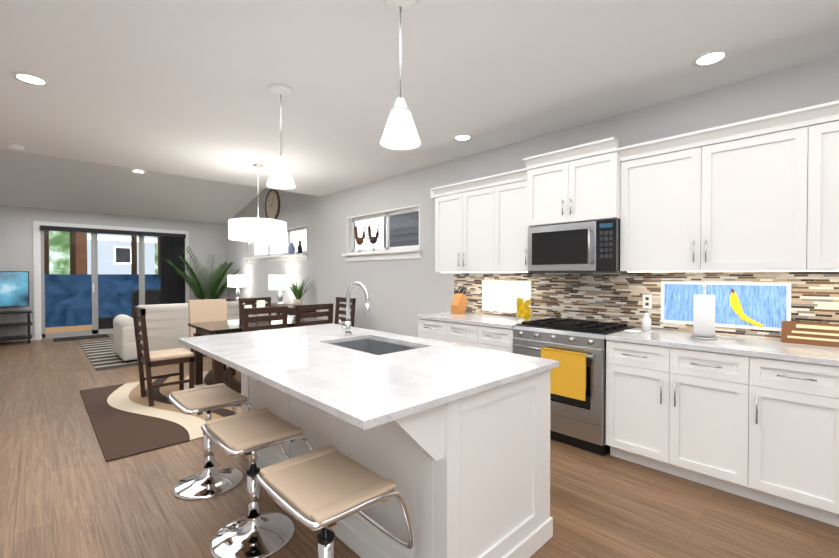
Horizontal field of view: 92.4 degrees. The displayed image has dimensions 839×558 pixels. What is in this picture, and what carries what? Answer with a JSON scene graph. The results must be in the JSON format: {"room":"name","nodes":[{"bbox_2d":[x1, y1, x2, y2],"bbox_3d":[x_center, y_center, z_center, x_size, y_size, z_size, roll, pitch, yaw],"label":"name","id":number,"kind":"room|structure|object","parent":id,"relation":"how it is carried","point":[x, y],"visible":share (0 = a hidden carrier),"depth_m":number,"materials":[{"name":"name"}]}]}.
{"room":"dining room and kitchen","nodes":[
{"label":"dining room and kitchen","id":0,"kind":"room"},
{"bbox_2d":[0,205,226,336],"bbox_3d":[-7.154,-0.216,9.206,5.460,2.940,0.150,-1,1,-44],"label":"wall","id":1,"kind":"structure","parent":0,"point":[206,239],"depth_m":8.64,"materials":[{"name":"grey paint"}]},
{"bbox_2d":[0,336,33,342],"bbox_3d":[-8.459,1.225,7.860,1.330,0.090,0.012,-1,1,-44],"label":"baseboard","id":2,"kind":"structure","parent":1,"relation":"attached to","point":[16,340],"depth_m":8.13,"materials":[{"name":"white"}]},
{"bbox_2d":[33,221,188,339],"bbox_3d":[-6.988,0.020,9.354,2.870,2.465,0.170,-1,1,-44],"label":"door frame","id":3,"kind":"structure","parent":1,"relation":"attached to","point":[87,283],"depth_m":8.99,"materials":[{"name":"white"}]},
{"bbox_2d":[40,225,185,303],"bbox_3d":[-6.897,0.051,9.274,2.680,2.345,0.060,-1,1,-44],"label":"blind","id":4,"kind":"object","parent":1,"relation":"attached to","point":[172,285],"visible":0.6,"depth_m":9.93,"materials":[{"name":"grey fabric"}]},
{"bbox_2d":[342,204,421,260],"bbox_3d":[-0.555,-0.633,5.914,0.220,0.710,1.800,-1,1,-44],"label":"window","id":5,"kind":"structure","parent":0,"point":[400,232],"depth_m":5.85,"materials":[{"name":"white"}]},
{"bbox_2d":[354,224,368,251],"bbox_3d":[-0.914,-0.637,6.297,0.080,0.426,0.404,-1,1,-44],"label":"rooster","id":6,"kind":"object","parent":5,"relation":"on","point":[359,241],"visible":0.98,"depth_m":6.28,"materials":[{"name":"black ceramic"}]},
{"bbox_2d":[367,223,382,250],"bbox_3d":[-0.673,-0.625,6.045,0.077,0.408,0.387,-1,1,-44],"label":"rooster","id":7,"kind":"object","parent":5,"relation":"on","point":[373,240],"visible":0.96,"depth_m":6.03,"materials":[{"name":"black ceramic"}]},
{"bbox_2d":[0,334,838,557],"bbox_3d":[-2.387,1.361,4.235,5.460,0.100,13.950,-1,1,-44],"label":"floor","id":8,"kind":"structure","parent":0,"point":[67,490],"depth_m":2.40,"materials":[{"name":"wood"}]},
{"bbox_2d":[0,310,32,343],"bbox_3d":[-8.226,0.957,7.649,1.240,0.630,0.460,-1,1,-44],"label":"tv stand","id":9,"kind":"object","parent":8,"relation":"on","point":[29,335],"visible":1,"depth_m":7.88,"materials":[{"name":"black wood"}]},
{"bbox_2d":[0,271,28,306],"bbox_3d":[-8.291,0.246,7.702,1.170,0.789,0.180,-1,1,-44],"label":"tv","id":10,"kind":"object","parent":9,"relation":"on","point":[14,288],"visible":1,"depth_m":7.94,"materials":[{"name":"black plastic"}]},
{"bbox_2d":[53,334,109,341],"bbox_3d":[-7.224,1.255,8.602,0.900,0.009,0.550,-1,1,-44],"label":"doormat","id":11,"kind":"object","parent":8,"relation":"on","point":[80,337],"visible":1,"depth_m":8.60,"materials":[{"name":"grey"}]},
{"bbox_2d":[78,339,206,370],"bbox_3d":[-4.751,1.265,7.715,2.550,0.011,3.250,-1,1,-44],"label":"living room rug","id":12,"kind":"object","parent":8,"relation":"on","point":[101,354],"visible":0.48,"depth_m":6.63,"materials":[{"name":"white fabric"}]},
{"bbox_2d":[113,301,255,362],"bbox_3d":[-4.050,0.832,7.063,2.040,0.867,0.955,-1,1,-44],"label":"sofa","id":13,"kind":"object","parent":12,"relation":"on","point":[167,326],"visible":0.5,"depth_m":6.38,"materials":[{"name":"white fabric"}]},
{"bbox_2d":[80,368,240,461],"bbox_3d":[-2.059,1.298,4.789,2.900,0.011,2.440,-1,1,-44],"label":"dining rug","id":14,"kind":"object","parent":8,"relation":"on","point":[126,420],"visible":0.46,"depth_m":3.79,"materials":[{"name":"brown carpet"}]},
{"bbox_2d":[132,306,194,406],"bbox_3d":[-2.781,0.797,4.370,0.495,1.000,0.460,-1,1,-44],"label":"head chair","id":15,"kind":"object","parent":14,"relation":"on","point":[147,358],"visible":0.98,"depth_m":4.29,"materials":[{"name":"brown wood"}]},
{"bbox_2d":[188,299,235,374],"bbox_3d":[-2.771,0.785,5.383,0.460,1.000,0.490,-1,1,-44],"label":"chair","id":16,"kind":"object","parent":14,"relation":"on","point":[208,310],"visible":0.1,"depth_m":5.46,"materials":[{"name":"beige fabric"}]},
{"bbox_2d":[239,297,270,318],"bbox_3d":[-2.289,0.780,5.819,0.460,1.000,0.495,-1,1,-44],"label":"chair","id":17,"kind":"object","parent":14,"relation":"on","point":[248,300],"visible":0.19,"depth_m":5.91,"materials":[{"name":"brown wood"}]},
{"bbox_2d":[188,315,325,384],"bbox_3d":[-2.017,0.915,5.116,1.440,0.747,0.900,-1,1,-44],"label":"dining table","id":18,"kind":"object","parent":14,"relation":"on","point":[217,327],"visible":0.48,"depth_m":4.82,"materials":[{"name":"black wood"}]},
{"bbox_2d":[244,305,251,316],"bbox_3d":[-2.153,0.430,5.051,0.088,0.222,0.088,0,1,34],"label":"candle","id":19,"kind":"object","parent":18,"relation":"on","point":[245,306],"depth_m":5.02,"materials":[{"name":"beige wax"}]},
{"bbox_2d":[257,300,267,321],"bbox_3d":[-1.996,0.400,5.060,0.098,0.282,0.098,0,1,34],"label":"candle","id":20,"kind":"object","parent":18,"relation":"on","point":[260,303],"depth_m":5.02,"materials":[{"name":"beige wax"}]},
{"bbox_2d":[228,306,287,389],"bbox_3d":[-1.773,0.796,4.411,0.460,1.000,0.495,-1,1,-44],"label":"chair","id":21,"kind":"object","parent":14,"relation":"on","point":[247,319],"visible":0.21,"depth_m":4.26,"materials":[{"name":"brown wood"}]},
{"bbox_2d":[295,303,332,326],"bbox_3d":[-1.361,0.792,4.805,0.460,1.000,0.495,-1,1,-44],"label":"chair","id":22,"kind":"object","parent":14,"relation":"on","point":[299,315],"visible":0.25,"depth_m":4.63,"materials":[{"name":"brown wood"}]},
{"bbox_2d":[334,297,355,326],"bbox_3d":[-1.260,0.780,5.824,0.495,1.000,0.460,-1,1,-44],"label":"end chair","id":23,"kind":"object","parent":14,"relation":"on","point":[339,304],"visible":0.23,"depth_m":5.96,"materials":[{"name":"brown wood"}]},
{"bbox_2d":[159,246,239,299],"bbox_3d":[-5.262,0.233,9.752,1.618,2.027,1.421,-1,1,-44],"label":"palm plant","id":24,"kind":"object","parent":8,"relation":"on","point":[213,294],"visible":0.77,"depth_m":9.91,"materials":[{"name":"green plant"}]},
{"bbox_2d":[167,383,254,499],"bbox_3d":[-1.346,1.040,2.646,0.485,0.580,0.489,-1,1,-44],"label":"stool","id":25,"kind":"object","parent":8,"relation":"on","point":[210,480],"visible":0.94,"depth_m":2.57,"materials":[{"name":"silver metal"}]},
{"bbox_2d":[226,299,254,303],"bbox_3d":[-4.301,0.869,9.628,0.410,0.760,0.900,-1,1,-44],"label":"console","id":26,"kind":"object","parent":8,"relation":"on","point":[238,300],"visible":0.06,"depth_m":9.43,"materials":[{"name":"brown wood"}]},
{"bbox_2d":[228,275,246,298],"bbox_3d":[-4.381,0.195,9.682,0.430,0.584,0.430,-1,1,-44],"label":"lamp","id":27,"kind":"object","parent":26,"relation":"on","point":[237,281],"visible":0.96,"depth_m":9.52,"materials":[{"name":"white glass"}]},
{"bbox_2d":[201,408,314,557],"bbox_3d":[-0.835,1.046,2.111,0.485,0.580,0.489,-1,1,-44],"label":"stool","id":28,"kind":"object","parent":8,"relation":"on","point":[254,532],"visible":0.92,"depth_m":2.04,"materials":[{"name":"silver metal"}]},
{"bbox_2d":[271,303,315,317],"bbox_3d":[-2.574,0.890,7.820,0.410,0.760,1.600,-1,1,-44],"label":"console","id":29,"kind":"object","parent":8,"relation":"on","point":[291,309],"visible":0.02,"depth_m":7.36,"materials":[{"name":"brown wood"}]},
{"bbox_2d":[269,275,290,304],"bbox_3d":[-2.771,0.214,7.997,0.430,0.584,0.430,-1,1,-44],"label":"lamp","id":30,"kind":"object","parent":29,"relation":"on","point":[277,282],"visible":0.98,"depth_m":7.82,"materials":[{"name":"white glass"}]},
{"bbox_2d":[285,275,312,306],"bbox_3d":[-2.301,0.213,7.492,0.494,0.598,0.639,-1,1,-44],"label":"plant","id":31,"kind":"object","parent":29,"relation":"on","point":[297,293],"visible":0.9,"depth_m":7.43,"materials":[{"name":"green plant"}]},
{"bbox_2d":[255,446,414,557],"bbox_3d":[-0.337,1.052,1.591,0.485,0.580,0.489,-1,1,-44],"label":"stool","id":32,"kind":"object","parent":8,"relation":"on","point":[325,489],"visible":1,"depth_m":1.52,"materials":[{"name":"beige leather"}]},
{"bbox_2d":[240,335,555,557],"bbox_3d":[-0.414,0.889,2.505,1.070,0.886,2.144,-1,1,-44],"label":"kitchen island","id":33,"kind":"object","parent":8,"relation":"on","point":[451,441],"depth_m":1.80,"materials":[{"name":"white painted wood"},{"name":"white quartz"},{"name":"stainless steel"}]},
{"bbox_2d":[179,323,378,358],"bbox_3d":[-0.966,0.426,2.947,1.230,0.030,0.780,-1,1,-44],"label":"island countertop","id":34,"kind":"structure","parent":33,"relation":"on","point":[209,345],"depth_m":2.83,"materials":[{"name":"white stone"}]},
{"bbox_2d":[339,281,369,334],"bbox_3d":[-0.463,0.214,2.852,0.111,0.394,0.288,-1,1,-44],"label":"faucet","id":35,"kind":"object","parent":34,"relation":"on","point":[347,327],"visible":1,"depth_m":2.92,"materials":[{"name":"silver metal"}]},
{"bbox_2d":[215,331,442,382],"bbox_3d":[-0.472,0.431,2.430,1.230,0.030,0.650,-1,1,-44],"label":"island countertop","id":36,"kind":"structure","parent":33,"relation":"on","point":[258,362],"depth_m":2.20,"materials":[{"name":"white stone"}]},
{"bbox_2d":[263,343,558,430],"bbox_3d":[0.015,0.437,1.920,1.230,0.030,0.760,-1,1,-44],"label":"island countertop","id":37,"kind":"structure","parent":33,"relation":"on","point":[370,392],"depth_m":1.72,"materials":[{"name":"white stone"}]},
{"bbox_2d":[416,312,537,352],"bbox_3d":[0.612,0.854,4.174,0.655,0.915,1.234,-1,1,-44],"label":"base cabinet","id":38,"kind":"object","parent":8,"relation":"on","point":[489,331],"visible":0.29,"depth_m":3.95,"materials":[{"name":"white painted wood"},{"name":"nickel"}]},
{"bbox_2d":[451,286,466,313],"bbox_3d":[0.452,0.235,4.549,0.176,0.314,0.100,-1,1,-44],"label":"knife block","id":39,"kind":"object","parent":38,"relation":"on","point":[458,304],"visible":1,"depth_m":4.51,"materials":[{"name":"brown wood"}]},
{"bbox_2d":[516,292,530,320],"bbox_3d":[1.012,0.263,3.908,0.140,0.271,0.140,-1,1,-44],"label":"lemon jar","id":40,"kind":"object","parent":38,"relation":"on","point":[523,306],"visible":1,"depth_m":3.85,"materials":[{"name":"clear glass"}]},
{"bbox_2d":[513,317,634,455],"bbox_3d":[1.284,0.847,3.420,0.722,0.947,0.780,-1,1,-44],"label":"range","id":41,"kind":"object","parent":8,"relation":"on","point":[576,349],"visible":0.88,"depth_m":3.10,"materials":[{"name":"silver metal"}]},
{"bbox_2d":[605,339,732,493],"bbox_3d":[1.897,0.888,2.856,0.620,0.880,0.877,-1,1,-44],"label":"base cabinet","id":42,"kind":"object","parent":8,"relation":"on","point":[669,410],"depth_m":2.65,"materials":[{"name":"white wood"}]},
{"bbox_2d":[605,327,838,366],"bbox_3d":[2.580,0.438,2.125,0.635,0.036,2.870,-1,1,-44],"label":"countertop","id":43,"kind":"structure","parent":42,"relation":"on","point":[824,356],"depth_m":2.51,"materials":[{"name":"white stone"}]},
{"bbox_2d":[624,330,641,332],"bbox_3d":[1.636,0.402,3.082,0.120,0.012,0.120,-1,1,-44],"label":"spoon rest","id":44,"kind":"object","parent":43,"relation":"on","point":[633,331],"visible":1,"depth_m":3.09,"materials":[{"name":"white ceramic"}]},
{"bbox_2d":[642,309,650,330],"bbox_3d":[1.792,0.323,3.174,0.074,0.169,0.064,-1,1,-44],"label":"soap pump","id":45,"kind":"object","parent":43,"relation":"on","point":[646,322],"visible":1,"depth_m":3.15,"materials":[{"name":"white"}]},
{"bbox_2d":[691,285,716,339],"bbox_3d":[1.973,0.228,2.786,0.150,0.368,0.150,-1,1,-44],"label":"paper towel","id":46,"kind":"object","parent":43,"relation":"on","point":[704,316],"visible":1,"depth_m":2.74,"materials":[{"name":"white paper"}]},
{"bbox_2d":[781,321,838,346],"bbox_3d":[2.553,0.348,2.491,0.080,0.135,0.460,-1,1,-44],"label":"block","id":47,"kind":"object","parent":43,"relation":"on","point":[817,334],"visible":1,"depth_m":2.54,"materials":[{"name":"brown wood"}]},
{"bbox_2d":[733,355,832,523],"bbox_3d":[2.302,0.892,2.432,0.620,0.880,0.524,-1,1,-44],"label":"base cabinet","id":48,"kind":"object","parent":8,"relation":"on","point":[756,419],"depth_m":2.27,"materials":[{"name":"white wood"}]},
{"bbox_2d":[829,367,838,526],"bbox_3d":[2.586,0.896,2.135,0.620,0.880,0.523,-1,1,-44],"label":"base cabinet","id":49,"kind":"object","parent":8,"relation":"on","point":[833,443],"depth_m":2.11,"materials":[{"name":"white wood"}]},
{"bbox_2d":[0,0,838,223],"bbox_3d":[-2.376,-2.083,4.206,5.190,1.309,13.650,-1,1,-44],"label":"ceiling","id":50,"kind":"structure","parent":0,"point":[177,87],"depth_m":2.85,"materials":[{"name":"white paint"}]},
{"bbox_2d":[7,144,23,149],"bbox_3d":[-4.333,-1.412,4.315,0.130,0.033,0.130,-1,1,-44],"label":"smoke detector","id":51,"kind":"object","parent":50,"relation":"attached to","point":[15,147],"visible":1,"depth_m":4.28,"materials":[{"name":"white plastic"}]},
{"bbox_2d":[11,72,49,85],"bbox_3d":[-2.747,-1.409,2.843,0.196,0.005,0.196,-1,1,-44],"label":"recessed light","id":52,"kind":"object","parent":50,"relation":"in","point":[30,79],"visible":1,"depth_m":2.84,"materials":[{"name":"white"}]},
{"bbox_2d":[228,163,286,244],"bbox_3d":[-2.025,-0.938,5.046,0.690,0.999,0.690,-1,1,-44],"label":"chandelier","id":53,"kind":"object","parent":50,"relation":"hanging from","point":[258,230],"visible":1,"depth_m":4.79,"materials":[{"name":"white fabric"}]},
{"bbox_2d":[266,84,294,188],"bbox_3d":[-1.035,-1.054,3.002,0.208,0.719,0.208,-1,1,-44],"label":"pendant light","id":54,"kind":"object","parent":50,"relation":"hanging from","point":[280,177],"visible":1,"depth_m":2.97,"materials":[{"name":"white glass"}]},
{"bbox_2d":[380,0,420,149],"bbox_3d":[-0.096,-1.043,2.019,0.208,0.719,0.208,-1,1,-44],"label":"pendant light","id":55,"kind":"object","parent":50,"relation":"hanging from","point":[400,132],"visible":1,"depth_m":2.00,"materials":[{"name":"white"}]},
{"bbox_2d":[453,134,471,140],"bbox_3d":[0.435,-1.423,4.058,0.196,0.005,0.196,-1,1,-44],"label":"recessed light","id":56,"kind":"object","parent":50,"relation":"in","point":[463,137],"visible":1,"depth_m":4.05,"materials":[{"name":"white"}]},
{"bbox_2d":[692,50,729,66],"bbox_3d":[1.859,-1.406,2.568,0.196,0.005,0.196,-1,1,-44],"label":"recessed light","id":57,"kind":"object","parent":50,"relation":"in","point":[710,58],"visible":1,"depth_m":2.57,"materials":[{"name":"white"}]},
{"bbox_2d":[227,54,838,338],"bbox_3d":[-0.511,-0.734,6.004,0.270,4.049,13.650,-1,1,-44],"label":"wall","id":58,"kind":"structure","parent":0,"point":[403,293],"depth_m":5.26,"materials":[{"name":"grey paint"}]},
{"bbox_2d":[265,189,279,218],"bbox_3d":[-3.212,-1.601,8.772,0.035,0.720,0.720,-1,1,-44],"label":"wall clock","id":59,"kind":"object","parent":58,"relation":"attached to","point":[272,206],"visible":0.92,"depth_m":8.75,"materials":[{"name":"brown"}]},
{"bbox_2d":[243,225,307,262],"bbox_3d":[-3.153,-0.716,8.770,0.270,0.670,3.000,-1,1,-44],"label":"dining room window","id":60,"kind":"structure","parent":58,"relation":"in","point":[267,252],"depth_m":8.57,"materials":[{"name":"white glass"}]},
{"bbox_2d":[288,242,294,253],"bbox_3d":[-2.558,-0.615,8.053,0.140,0.240,0.138,-1,1,-44],"label":"vase","id":61,"kind":"object","parent":60,"relation":"on","point":[291,249],"visible":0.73,"depth_m":8.01,"materials":[{"name":"blue"}]},
{"bbox_2d":[297,241,302,253],"bbox_3d":[-2.323,-0.620,7.808,0.100,0.255,0.120,-1,1,-44],"label":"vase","id":62,"kind":"object","parent":60,"relation":"on","point":[299,249],"visible":0.98,"depth_m":7.78,"materials":[{"name":"black"}]},
{"bbox_2d":[435,177,486,271],"bbox_3d":[0.605,-0.546,4.387,0.350,0.940,0.874,-1,1,-44],"label":"upper cabinet","id":63,"kind":"object","parent":58,"relation":"attached to","point":[481,226],"depth_m":4.29,"materials":[{"name":"white wood"}]},
{"bbox_2d":[487,168,528,271],"bbox_3d":[0.990,-0.541,3.984,0.350,0.940,0.465,-1,1,-44],"label":"upper cabinet","id":64,"kind":"object","parent":58,"relation":"attached to","point":[507,228],"depth_m":3.88,"materials":[{"name":"white wood"}]},
{"bbox_2d":[523,137,620,226],"bbox_3d":[1.369,-0.775,3.483,0.490,0.600,0.780,-1,1,-44],"label":"upper cabinet","id":65,"kind":"object","parent":58,"relation":"attached to","point":[578,183],"visible":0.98,"depth_m":3.32,"materials":[{"name":"white wood"}]},
{"bbox_2d":[528,219,634,272],"bbox_3d":[1.380,-0.262,3.499,0.460,0.417,0.774,-1,1,-44],"label":"microwave","id":66,"kind":"object","parent":65,"relation":"attached to","point":[587,247],"visible":1,"depth_m":3.33,"materials":[{"name":"silver metal"}]},
{"bbox_2d":[482,280,790,330],"bbox_3d":[1.592,0.188,3.604,0.029,0.350,2.560,-1,1,-44],"label":"window","id":67,"kind":"structure","parent":58,"relation":"in","point":[757,305],"depth_m":2.95,"materials":[{"name":"white"}]},
{"bbox_2d":[454,271,838,339],"bbox_3d":[2.054,-0.024,3.123,0.012,0.905,4.730,-1,1,-44],"label":"tile backsplash","id":68,"kind":"structure","parent":58,"relation":"attached to","point":[610,297],"depth_m":3.40,"materials":[{"name":"tile"}]},
{"bbox_2d":[643,294,651,308],"bbox_3d":[1.871,0.184,3.304,0.006,0.115,0.070,-1,1,-44],"label":"electrical outlet plate","id":69,"kind":"object","parent":68,"relation":"attached to","point":[647,300],"depth_m":3.30,"materials":[{"name":"white plastic"}]},
{"bbox_2d":[617,112,792,271],"bbox_3d":[2.072,-0.528,2.851,0.350,0.940,1.106,-1,1,-44],"label":"upper cabinet","id":70,"kind":"object","parent":58,"relation":"attached to","point":[760,194],"depth_m":2.71,"materials":[{"name":"white wood"}]},
{"bbox_2d":[789,100,838,271],"bbox_3d":[2.778,-0.519,2.113,0.350,0.940,1.163,-1,1,-44],"label":"upper cabinet","id":71,"kind":"object","parent":58,"relation":"attached to","point":[814,186],"depth_m":2.35,"materials":[{"name":"white wood"}]}
]}

